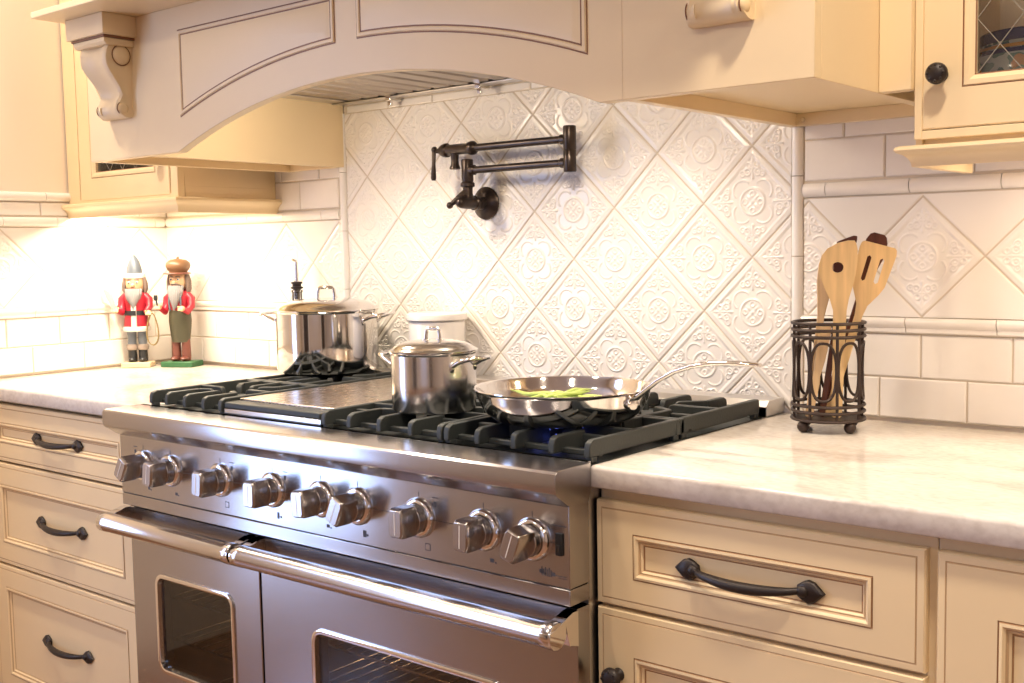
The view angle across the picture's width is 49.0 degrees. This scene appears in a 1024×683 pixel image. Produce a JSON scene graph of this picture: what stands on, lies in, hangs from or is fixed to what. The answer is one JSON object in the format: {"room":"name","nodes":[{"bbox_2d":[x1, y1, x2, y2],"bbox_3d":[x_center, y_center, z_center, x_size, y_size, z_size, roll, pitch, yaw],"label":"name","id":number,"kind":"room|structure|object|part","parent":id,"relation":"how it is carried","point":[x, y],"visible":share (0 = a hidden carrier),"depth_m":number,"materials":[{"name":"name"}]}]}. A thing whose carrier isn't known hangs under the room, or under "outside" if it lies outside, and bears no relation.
{"room":"kitchen","nodes":[
{"label":"kitchen","id":0,"kind":"room"},
{"bbox_2d":[0,0,171,682],"bbox_3d":[-2.558,-0.158,1.728,0.136,2.600,4.604,3,6,39],"label":"wall","id":1,"kind":"structure","parent":0,"point":[57,316],"depth_m":3.16,"materials":[{"name":"beige paint"}]},
{"bbox_3d":[-1.441,-0.228,2.999,0.020,0.348,1.186,3,6,39],"label":"trim","id":2,"kind":"part","parent":1,"relation":"part of","materials":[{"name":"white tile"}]},
{"bbox_2d":[165,81,1023,432],"bbox_3d":[0.188,-0.273,2.510,3.348,2.600,0.136,3,6,39],"label":"wall","id":3,"kind":"structure","parent":0,"point":[676,238],"depth_m":2.38,"materials":[{"name":"white tile"}]},
{"bbox_2d":[59,0,281,218],"bbox_3d":[-0.968,-0.825,3.109,0.559,0.951,0.348,3,6,39],"label":"upper cabinet","id":4,"kind":"object","parent":3,"relation":"attached to","point":[95,189],"visible":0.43,"depth_m":3.05,"materials":[{"name":"beige paint"}]},
{"bbox_3d":[-1.050,-0.822,3.002,0.430,0.873,0.019,3,6,39],"label":"door","id":5,"kind":"part","parent":4,"relation":"part of","materials":[{"name":"beige paint"}]},
{"bbox_3d":[-1.047,-0.822,3.005,0.276,0.718,0.003,3,6,39],"label":"glass pane","id":6,"kind":"part","parent":4,"relation":"part of","materials":[{"name":"clear glass"}]},
{"bbox_3d":[-0.957,-0.370,3.148,0.557,0.039,0.341,3,6,39],"label":"light rail","id":7,"kind":"part","parent":4,"relation":"part of","materials":[{"name":"beige paint"}]},
{"bbox_2d":[31,0,914,172],"bbox_3d":[-0.156,-0.818,2.190,1.783,0.838,0.734,3,6,39],"label":"range hood","id":8,"kind":"object","parent":3,"relation":"attached to","point":[251,85],"visible":0.96,"depth_m":2.03,"materials":[{"name":"beige paint"}]},
{"bbox_2d":[31,0,199,23],"bbox_3d":[-0.154,-0.708,2.199,1.726,0.014,0.734,3,6,39],"label":"mantel shelf","id":9,"kind":"object","parent":8,"relation":"attached to","point":[74,11],"depth_m":2.39,"materials":[{"name":"beige paint"}]},
{"bbox_3d":[-0.780,-0.590,2.833,0.020,0.302,0.567,3,6,39],"label":"panel","id":10,"kind":"part","parent":8,"relation":"part of","materials":[{"name":"beige paint"}]},
{"bbox_3d":[-0.624,-0.531,2.711,0.018,0.197,0.567,3,6,39],"label":"panel","id":11,"kind":"part","parent":8,"relation":"part of","materials":[{"name":"beige paint"}]},
{"bbox_3d":[-0.515,-0.556,2.220,0.491,0.183,0.005,3,6,39],"label":"raised panel","id":12,"kind":"part","parent":8,"relation":"part of","materials":[{"name":"beige paint"}]},
{"bbox_3d":[-0.700,-0.454,2.781,0.181,0.035,0.567,3,6,39],"label":"soffit panel","id":13,"kind":"part","parent":8,"relation":"part of","materials":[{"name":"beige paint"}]},
{"bbox_3d":[-0.084,-0.536,1.868,0.510,0.180,0.005,3,6,39],"label":"raised panel","id":14,"kind":"part","parent":8,"relation":"part of","materials":[{"name":"beige paint"}]},
{"bbox_3d":[0.357,-0.483,1.909,0.018,0.197,0.567,3,6,39],"label":"panel","id":15,"kind":"part","parent":8,"relation":"part of","materials":[{"name":"beige paint"}]},
{"bbox_3d":[0.472,-0.397,1.823,0.275,0.035,0.567,3,6,39],"label":"soffit panel","id":16,"kind":"part","parent":8,"relation":"part of","materials":[{"name":"beige paint"}]},
{"bbox_3d":[0.584,-0.524,1.719,0.020,0.302,0.567,3,6,39],"label":"panel","id":17,"kind":"part","parent":8,"relation":"part of","materials":[{"name":"beige paint"}]},
{"bbox_2d":[431,125,576,219],"bbox_3d":[-0.018,-0.373,2.530,0.415,0.190,0.109,3,6,39],"label":"pot filler","id":18,"kind":"object","parent":3,"relation":"attached to","point":[485,203],"visible":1,"depth_m":2.56,"materials":[{"name":"brown metal"}]},
{"bbox_3d":[-0.183,-0.418,2.640,0.017,0.079,0.017,3,6,39],"label":"shutoff lever","id":19,"kind":"part","parent":18,"relation":"part of","materials":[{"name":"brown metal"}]},
{"bbox_3d":[-0.132,-0.418,2.603,0.026,0.040,0.026,3,6,39],"label":"spout","id":20,"kind":"part","parent":18,"relation":"part of","materials":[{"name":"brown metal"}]},
{"bbox_3d":[-0.125,-0.327,2.579,0.052,0.045,0.021,-2,5,-5],"label":"lever","id":21,"kind":"part","parent":18,"relation":"part of","materials":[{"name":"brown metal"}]},
{"bbox_3d":[-0.102,-0.371,2.582,0.033,0.092,0.033,3,6,39],"label":"pivot post","id":22,"kind":"part","parent":18,"relation":"part of","materials":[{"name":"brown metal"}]},
{"bbox_3d":[-0.034,-0.439,2.520,0.384,0.033,0.033,3,6,39],"label":"arm","id":23,"kind":"part","parent":18,"relation":"part of","materials":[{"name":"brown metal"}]},
{"bbox_3d":[0.011,-0.387,2.488,0.272,0.023,0.023,3,6,39],"label":"arm","id":24,"kind":"part","parent":18,"relation":"part of","materials":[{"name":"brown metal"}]},
{"bbox_3d":[0.123,-0.410,2.394,0.028,0.098,0.028,3,6,39],"label":"elbow post","id":25,"kind":"part","parent":18,"relation":"part of","materials":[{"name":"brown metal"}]},
{"bbox_3d":[0.054,-0.224,2.555,1.245,0.686,0.003,3,6,39],"label":"embossed tile panel","id":26,"kind":"part","parent":3,"relation":"part of","materials":[{"name":"white tile"}]},
{"bbox_3d":[0.052,-0.229,2.552,1.295,0.688,0.016,3,6,39],"label":"trim","id":27,"kind":"part","parent":3,"relation":"part of","materials":[{"name":"white tile"}]},
{"bbox_3d":[0.194,-0.304,2.429,3.236,0.027,0.016,3,6,39],"label":"trim","id":28,"kind":"part","parent":3,"relation":"part of","materials":[{"name":"white tile"}]},
{"bbox_3d":[0.198,-0.053,2.448,3.236,0.028,0.020,3,6,39],"label":"trim","id":29,"kind":"part","parent":3,"relation":"part of","materials":[{"name":"white tile"}]},
{"bbox_2d":[879,0,1023,172],"bbox_3d":[0.881,-0.733,1.570,0.612,0.955,0.388,3,6,39],"label":"upper cabinet","id":30,"kind":"object","parent":3,"relation":"attached to","point":[964,117],"depth_m":1.61,"materials":[{"name":"beige paint"}]},
{"bbox_3d":[0.559,-0.787,1.618,0.048,0.844,0.022,3,6,39],"label":"filler panel","id":31,"kind":"part","parent":30,"relation":"part of","materials":[{"name":"beige wood"}]},
{"bbox_3d":[0.606,-0.381,1.600,0.031,0.031,0.032,3,6,39],"label":"knob","id":32,"kind":"part","parent":30,"relation":"part of","materials":[{"name":"brown metal"}]},
{"bbox_3d":[0.863,-0.268,1.554,0.584,0.030,0.254,3,6,39],"label":"light rail","id":33,"kind":"part","parent":30,"relation":"part of","materials":[{"name":"beige paint"}]},
{"bbox_3d":[0.792,-0.731,1.443,0.515,0.868,0.019,3,6,39],"label":"door","id":34,"kind":"part","parent":30,"relation":"part of","materials":[{"name":"beige paint"}]},
{"bbox_2d":[979,26,1023,72],"bbox_3d":[0.770,-0.392,1.659,0.185,0.124,0.185,3,6,39],"label":"ceramic jar","id":35,"kind":"object","parent":30,"relation":"in","point":[1013,42],"visible":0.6,"depth_m":1.61,"materials":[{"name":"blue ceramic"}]},
{"bbox_3d":[1.018,-0.769,1.698,0.526,0.861,0.008,3,6,39],"label":"panel","id":36,"kind":"part","parent":30,"relation":"part of","materials":[{"name":"beige"}]},
{"bbox_3d":[-0.375,1.267,0.134,5.598,0.060,4.700,3,6,39],"label":"floor","id":37,"kind":"structure","parent":0,"visible":0},
{"bbox_2d":[0,401,137,682],"bbox_3d":[-0.936,0.573,3.011,0.833,0.874,0.654,3,6,39],"label":"base cabinet","id":38,"kind":"object","parent":37,"relation":"on","point":[67,602],"visible":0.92,"depth_m":2.76,"materials":[{"name":"beige paint"}]},
{"bbox_3d":[-1.116,0.247,2.725,0.237,0.032,0.034,3,6,39],"label":"handle","id":39,"kind":"part","parent":38,"relation":"part of","materials":[{"name":"brown metal"}]},
{"bbox_3d":[-1.108,0.244,2.740,0.700,0.149,0.019,3,6,39],"label":"drawer","id":40,"kind":"part","parent":38,"relation":"part of","materials":[{"name":"beige paint"}]},
{"bbox_3d":[-1.112,0.458,2.742,0.237,0.032,0.034,3,6,39],"label":"handle","id":41,"kind":"part","parent":38,"relation":"part of","materials":[{"name":"brown metal"}]},
{"bbox_3d":[-1.104,0.457,2.758,0.700,0.267,0.019,3,6,39],"label":"drawer","id":42,"kind":"part","parent":38,"relation":"part of","materials":[{"name":"beige paint"}]},
{"bbox_3d":[-1.106,0.761,2.767,0.237,0.032,0.034,3,6,39],"label":"handle","id":43,"kind":"part","parent":38,"relation":"part of","materials":[{"name":"brown metal"}]},
{"bbox_3d":[-1.098,0.771,2.784,0.700,0.352,0.019,3,6,39],"label":"drawer","id":44,"kind":"part","parent":38,"relation":"part of","materials":[{"name":"beige paint"}]},
{"bbox_2d":[0,363,282,415],"bbox_3d":[-0.936,0.119,2.978,0.835,0.034,0.644,3,6,39],"label":"countertop","id":45,"kind":"structure","parent":38,"relation":"on","point":[94,391],"depth_m":2.90,"materials":[{"name":"white stone"}]},
{"bbox_2d":[102,252,158,367],"bbox_3d":[-1.118,-0.095,3.324,0.155,0.340,0.086,-1,5,-5],"label":"nutcracker","id":46,"kind":"object","parent":45,"relation":"on","point":[135,302],"visible":1,"depth_m":3.31,"materials":[{"name":"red wood"}]},
{"bbox_3d":[-1.151,-0.110,3.312,0.031,0.066,0.055,0,5,18],"label":"arm","id":47,"kind":"part","parent":46,"relation":"part of","materials":[{"name":"red wood"}]},
{"bbox_3d":[-1.127,-0.013,3.336,0.027,0.075,0.027,-1,5,-5],"label":"leg","id":48,"kind":"part","parent":46,"relation":"part of","materials":[{"name":"grey wood"}]},
{"bbox_3d":[-1.096,-0.013,3.338,0.027,0.075,0.027,-1,5,-5],"label":"leg","id":49,"kind":"part","parent":46,"relation":"part of","materials":[{"name":"grey wood"}]},
{"bbox_3d":[-1.078,-0.111,3.319,0.032,0.068,0.047,-1,5,-5],"label":"arm","id":50,"kind":"part","parent":46,"relation":"part of","materials":[{"name":"red wood"}]},
{"bbox_2d":[153,256,202,366],"bbox_3d":[-0.983,-0.087,3.304,0.102,0.324,0.104,0,5,12],"label":"nutcracker","id":51,"kind":"object","parent":45,"relation":"on","point":[179,300],"visible":1,"depth_m":3.30,"materials":[{"name":"green"}]},
{"bbox_3d":[-1.018,-0.112,3.304,0.032,0.066,0.063,0,5,12],"label":"arm","id":52,"kind":"part","parent":51,"relation":"part of","materials":[{"name":"red wood"}]},
{"bbox_3d":[-0.993,0.022,3.331,0.027,0.068,0.027,0,5,12],"label":"leg","id":53,"kind":"part","parent":51,"relation":"part of","materials":[{"name":"brown wood"}]},
{"bbox_3d":[-0.963,0.022,3.324,0.027,0.068,0.027,0,5,12],"label":"leg","id":54,"kind":"part","parent":51,"relation":"part of","materials":[{"name":"brown wood"}]},
{"bbox_3d":[-0.950,-0.112,3.292,0.032,0.066,0.057,0,5,12],"label":"arm","id":55,"kind":"part","parent":51,"relation":"part of","materials":[{"name":"red wood"}]},
{"bbox_2d":[291,259,302,300],"bbox_3d":[-0.571,-0.065,3.002,0.068,0.312,0.068,3,6,39],"label":"oil bottle","id":56,"kind":"object","parent":45,"relation":"on","point":[296,285],"visible":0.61,"depth_m":2.99,"materials":[{"name":"clear glass"}]},
{"bbox_3d":[-0.577,-0.189,2.993,0.019,0.063,0.012,1,5,21],"label":"spout","id":57,"kind":"part","parent":56,"relation":"part of","materials":[{"name":"silver metal"}]},
{"bbox_2d":[95,367,783,682],"bbox_3d":[-0.175,0.579,2.325,1.226,0.944,0.760,3,6,39],"label":"gas range","id":58,"kind":"object","parent":37,"relation":"on","point":[282,528],"visible":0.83,"depth_m":2.01,"materials":[{"name":"silver metal"}]},
{"bbox_3d":[-0.794,0.263,2.348,0.049,0.054,0.058,3,6,39],"label":"knob","id":59,"kind":"part","parent":58,"relation":"part of","materials":[{"name":"silver metal"}]},
{"bbox_3d":[-0.718,0.267,2.286,0.049,0.052,0.058,3,6,39],"label":"knob","id":60,"kind":"part","parent":58,"relation":"part of","materials":[{"name":"silver metal"}]},
{"bbox_3d":[-0.589,0.273,2.180,0.049,0.051,0.058,3,6,39],"label":"knob","id":61,"kind":"part","parent":58,"relation":"part of","materials":[{"name":"silver metal"}]},
{"bbox_3d":[-0.465,0.279,2.079,0.049,0.049,0.058,3,6,39],"label":"knob","id":62,"kind":"part","parent":58,"relation":"part of","materials":[{"name":"silver metal"}]},
{"bbox_3d":[-0.360,0.284,1.993,0.049,0.050,0.058,3,6,39],"label":"knob","id":63,"kind":"part","parent":58,"relation":"part of","materials":[{"name":"silver metal"}]},
{"bbox_2d":[258,286,395,375],"bbox_3d":[-0.456,-0.033,2.774,0.339,0.211,0.258,3,6,39],"label":"stock pot","id":64,"kind":"object","parent":58,"relation":"on","point":[325,336],"visible":1,"depth_m":2.67,"materials":[{"name":"silver metal"}]},
{"bbox_3d":[-0.594,-0.059,2.812,0.068,0.032,0.099,0,5,16],"label":"handle","id":65,"kind":"part","parent":64,"relation":"part of","materials":[{"name":"silver metal"}]},
{"bbox_3d":[-0.457,-0.090,2.769,0.258,0.035,0.258,3,6,39],"label":"lid","id":66,"kind":"part","parent":64,"relation":"part of","materials":[{"name":"silver metal"}]},
{"bbox_3d":[-0.457,-0.121,2.767,0.060,0.034,0.018,-2,5,-9],"label":"lid handle","id":67,"kind":"part","parent":64,"relation":"part of","materials":[{"name":"silver metal"}]},
{"bbox_3d":[-0.318,-0.057,2.731,0.068,0.032,0.099,0,5,16],"label":"handle","id":68,"kind":"part","parent":64,"relation":"part of","materials":[{"name":"silver metal"}]},
{"bbox_2d":[95,505,589,682],"bbox_3d":[-0.204,0.659,2.296,1.223,0.600,0.662,3,6,39],"label":"oven","id":69,"kind":"object","parent":58,"relation":"in","point":[216,601],"depth_m":2.10,"materials":[{"name":"silver metal"}]},
{"bbox_3d":[-0.286,0.288,1.933,0.049,0.054,0.058,3,6,39],"label":"knob","id":70,"kind":"part","parent":58,"relation":"part of","materials":[{"name":"silver metal"}]},
{"bbox_3d":[-0.363,0.282,2.066,1.200,0.126,0.050,3,6,39],"label":"control panel","id":71,"kind":"part","parent":58,"relation":"part of","materials":[{"name":"silver metal"}]},
{"bbox_3d":[-0.362,0.359,2.072,1.200,0.025,0.050,3,6,39],"label":"rail","id":72,"kind":"part","parent":58,"relation":"part of","materials":[{"name":"silver metal"}]},
{"bbox_3d":[-0.290,0.111,2.413,0.290,0.016,0.497,3,6,39],"label":"griddle plate","id":73,"kind":"part","parent":58,"relation":"part of","materials":[{"name":"silver metal"}]},
{"bbox_3d":[-0.172,0.293,1.839,0.049,0.049,0.058,3,6,39],"label":"knob","id":74,"kind":"part","parent":58,"relation":"part of","materials":[{"name":"silver metal"}]},
{"bbox_2d":[378,326,490,414],"bbox_3d":[-0.144,0.048,2.074,0.166,0.153,0.225,-3,5,-22],"label":"cooking pot","id":75,"kind":"object","parent":58,"relation":"on","point":[437,376],"visible":1,"depth_m":2.01,"materials":[{"name":"silver metal"}]},
{"bbox_3d":[-0.218,0.034,2.129,0.058,0.032,0.075,3,6,39],"label":"handle","id":76,"kind":"part","parent":75,"relation":"part of","materials":[{"name":"silver metal"}]},
{"bbox_3d":[-0.145,0.009,2.071,0.166,0.026,0.166,3,6,39],"label":"lid","id":77,"kind":"part","parent":75,"relation":"part of","materials":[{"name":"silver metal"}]},
{"bbox_3d":[-0.146,-0.014,2.069,0.044,0.028,0.018,-1,5,5],"label":"lid handle","id":78,"kind":"part","parent":75,"relation":"part of","materials":[{"name":"silver metal"}]},
{"bbox_3d":[-0.071,0.040,2.017,0.058,0.032,0.075,3,6,39],"label":"handle","id":79,"kind":"part","parent":75,"relation":"part of","materials":[{"name":"silver metal"}]},
{"bbox_2d":[406,311,466,341],"bbox_3d":[-0.177,0.006,2.665,0.146,0.151,0.146,3,6,39],"label":"canister","id":80,"kind":"object","parent":58,"relation":"on","point":[451,324],"visible":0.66,"depth_m":2.61,"materials":[{"name":"white ceramic"}]},
{"bbox_3d":[-0.178,-0.060,2.660,0.146,0.019,0.146,3,6,39],"label":"lid","id":81,"kind":"part","parent":80,"relation":"part of","materials":[{"name":"white ceramic"}]},
{"bbox_3d":[-0.063,0.299,1.750,0.049,0.050,0.058,3,6,39],"label":"knob","id":82,"kind":"part","parent":58,"relation":"part of","materials":[{"name":"silver metal"}]},
{"bbox_3d":[0.013,0.302,1.688,0.049,0.054,0.058,3,6,39],"label":"knob","id":83,"kind":"part","parent":58,"relation":"part of","materials":[{"name":"silver metal"}]},
{"bbox_3d":[0.092,0.162,1.914,0.116,0.018,0.116,3,6,39],"label":"burner","id":84,"kind":"part","parent":58,"relation":"part of","materials":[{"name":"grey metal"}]},
{"bbox_2d":[555,533,562,555],"bbox_3d":[0.070,0.303,1.676,0.012,0.034,0.007,3,6,39],"label":"rocker switch","id":85,"kind":"object","parent":58,"relation":"attached to","point":[558,536],"depth_m":1.67,"materials":[{"name":"black plastic"}]},
{"bbox_2d":[473,360,761,428],"bbox_3d":[0.176,0.077,1.852,0.538,0.120,0.309,3,6,39],"label":"skillet","id":86,"kind":"object","parent":58,"relation":"on","point":[621,399],"visible":1,"depth_m":1.82,"materials":[{"name":"silver metal"}]},
{"bbox_3d":[0.194,0.099,1.826,0.020,0.032,0.034,3,6,39],"label":"mounting plate","id":87,"kind":"part","parent":86,"relation":"part of","materials":[{"name":"silver metal"}]},
{"bbox_3d":[0.279,0.068,1.743,0.240,0.087,0.024,3,6,43],"label":"handle","id":88,"kind":"part","parent":86,"relation":"part of","materials":[{"name":"silver metal"}]},
{"bbox_3d":[0.037,0.104,1.952,0.078,0.011,0.115,3,6,39],"label":"bean","id":89,"kind":"object","parent":86,"relation":"in","visible":0},
{"bbox_3d":[0.061,0.091,1.917,0.111,0.011,0.061,3,6,39],"label":"bean","id":90,"kind":"object","parent":89,"relation":"on","visible":0},
{"bbox_2d":[532,391,590,396],"bbox_3d":[0.076,0.090,1.918,0.131,0.011,0.015,-4,5,-30],"label":"bean","id":91,"kind":"object","parent":90,"relation":"on","point":[583,392],"visible":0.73,"depth_m":1.93,"materials":[{"name":"green food"}]},
{"bbox_3d":[0.257,0.142,2.114,0.116,0.018,0.116,3,6,39],"label":"burner","id":92,"kind":"part","parent":58,"relation":"part of","materials":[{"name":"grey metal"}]},
{"bbox_2d":[597,489,939,682],"bbox_3d":[0.520,0.644,1.818,0.512,0.874,0.658,3,6,39],"label":"base cabinet","id":93,"kind":"object","parent":37,"relation":"on","point":[689,592],"visible":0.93,"depth_m":1.55,"materials":[{"name":"beige paint"}]},
{"bbox_3d":[0.153,0.508,1.700,0.033,0.033,0.032,3,6,39],"label":"knob","id":94,"kind":"part","parent":93,"relation":"part of","materials":[{"name":"brown metal"}]},
{"bbox_3d":[0.318,0.333,1.554,0.230,0.032,0.034,3,6,39],"label":"handle","id":95,"kind":"part","parent":93,"relation":"part of","materials":[{"name":"brown metal"}]},
{"bbox_3d":[0.334,0.700,1.599,0.500,0.574,0.019,3,6,39],"label":"door","id":96,"kind":"part","parent":93,"relation":"part of","materials":[{"name":"beige paint"}]},
{"bbox_2d":[591,413,1023,549],"bbox_3d":[0.774,0.202,1.579,1.168,0.034,0.646,3,6,39],"label":"countertop","id":97,"kind":"structure","parent":93,"relation":"on","point":[951,483],"depth_m":1.62,"materials":[{"name":"white stone"}]},
{"bbox_2d":[790,318,866,433],"bbox_3d":[0.556,0.059,1.977,0.131,0.193,0.131,3,6,39],"label":"utensil holder","id":98,"kind":"object","parent":97,"relation":"on","point":[850,419],"visible":0.93,"depth_m":1.93,"materials":[{"name":"brown metal"}]},
{"bbox_2d":[805,326,830,416],"bbox_3d":[0.535,0.052,1.967,0.047,0.163,0.012,-1,5,-5],"label":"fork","id":99,"kind":"object","parent":98,"relation":"in","point":[821,351],"visible":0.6,"depth_m":1.96,"materials":[{"name":"brown wood"}]},
{"bbox_2d":[807,265,832,399],"bbox_3d":[0.541,-0.007,1.975,0.049,0.277,0.008,1,5,19],"label":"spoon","id":100,"kind":"object","parent":98,"relation":"in","point":[822,296],"visible":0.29,"depth_m":1.97,"materials":[{"name":"brown wood"}]},
{"bbox_3d":[0.557,0.133,1.983,0.121,0.002,0.121,3,6,39],"label":"plate","id":101,"kind":"part","parent":98,"relation":"part of","materials":[{"name":"brown metal"}]},
{"bbox_2d":[819,236,856,416],"bbox_3d":[0.567,-0.025,1.956,0.062,0.316,0.007,0,5,17],"label":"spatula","id":102,"kind":"object","parent":98,"relation":"in","point":[837,267],"visible":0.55,"depth_m":1.96,"materials":[{"name":"brown wood"}]},
{"bbox_2d":[819,240,857,417],"bbox_3d":[0.562,-0.020,1.942,0.064,0.308,0.025,0,5,17],"label":"spoon","id":103,"kind":"object","parent":98,"relation":"in","point":[838,286],"visible":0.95,"depth_m":1.93,"materials":[{"name":"brown wood"}]},
{"bbox_2d":[826,232,887,405],"bbox_3d":[0.605,-0.031,1.993,0.116,0.322,0.014,-1,5,2],"label":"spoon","id":104,"kind":"object","parent":98,"relation":"in","point":[881,239],"visible":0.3,"depth_m":1.98,"materials":[{"name":"brown wood"}]},
{"bbox_2d":[825,241,896,412],"bbox_3d":[0.609,-0.022,1.965,0.120,0.308,0.011,0,5,12],"label":"slotted turner","id":105,"kind":"object","parent":98,"relation":"in","point":[866,291],"visible":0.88,"depth_m":1.95,"materials":[{"name":"brown wood"}]},
{"bbox_2d":[937,538,1023,682],"bbox_3d":[0.966,0.665,1.453,0.638,0.874,0.658,3,6,39],"label":"base cabinet","id":106,"kind":"object","parent":37,"relation":"on","point":[980,608],"visible":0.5,"depth_m":1.36,"materials":[{"name":"beige paint"}]},
{"bbox_3d":[0.106,0.097,1.928,0.071,0.011,0.084,3,6,39],"label":"bean","id":107,"kind":"object","parent":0,"visible":0},
{"bbox_2d":[553,388,583,397],"bbox_3d":[0.098,0.088,1.937,0.012,0.011,0.142,2,5,29],"label":"bean","id":108,"kind":"object","parent":107,"relation":"on","point":[572,389],"visible":0.65,"depth_m":1.94,"materials":[{"name":"green food"}]},
{"bbox_3d":[0.091,0.096,1.930,0.076,0.011,0.083,3,6,39],"label":"bean","id":109,"kind":"object","parent":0,"visible":0},
{"bbox_2d":[545,388,593,397],"bbox_3d":[0.095,0.090,1.925,0.012,0.011,0.139,3,6,42],"label":"bean","id":110,"kind":"object","parent":109,"relation":"on","point":[566,394],"visible":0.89,"depth_m":1.92,"materials":[{"name":"green food"}]},
{"bbox_2d":[510,389,550,397],"bbox_3d":[0.036,0.090,1.930,0.011,0.011,0.120,-4,6,-34],"label":"bean","id":111,"kind":"object","parent":110,"relation":"on","point":[530,394],"visible":0.87,"depth_m":1.94,"materials":[{"name":"green food"}]}
]}

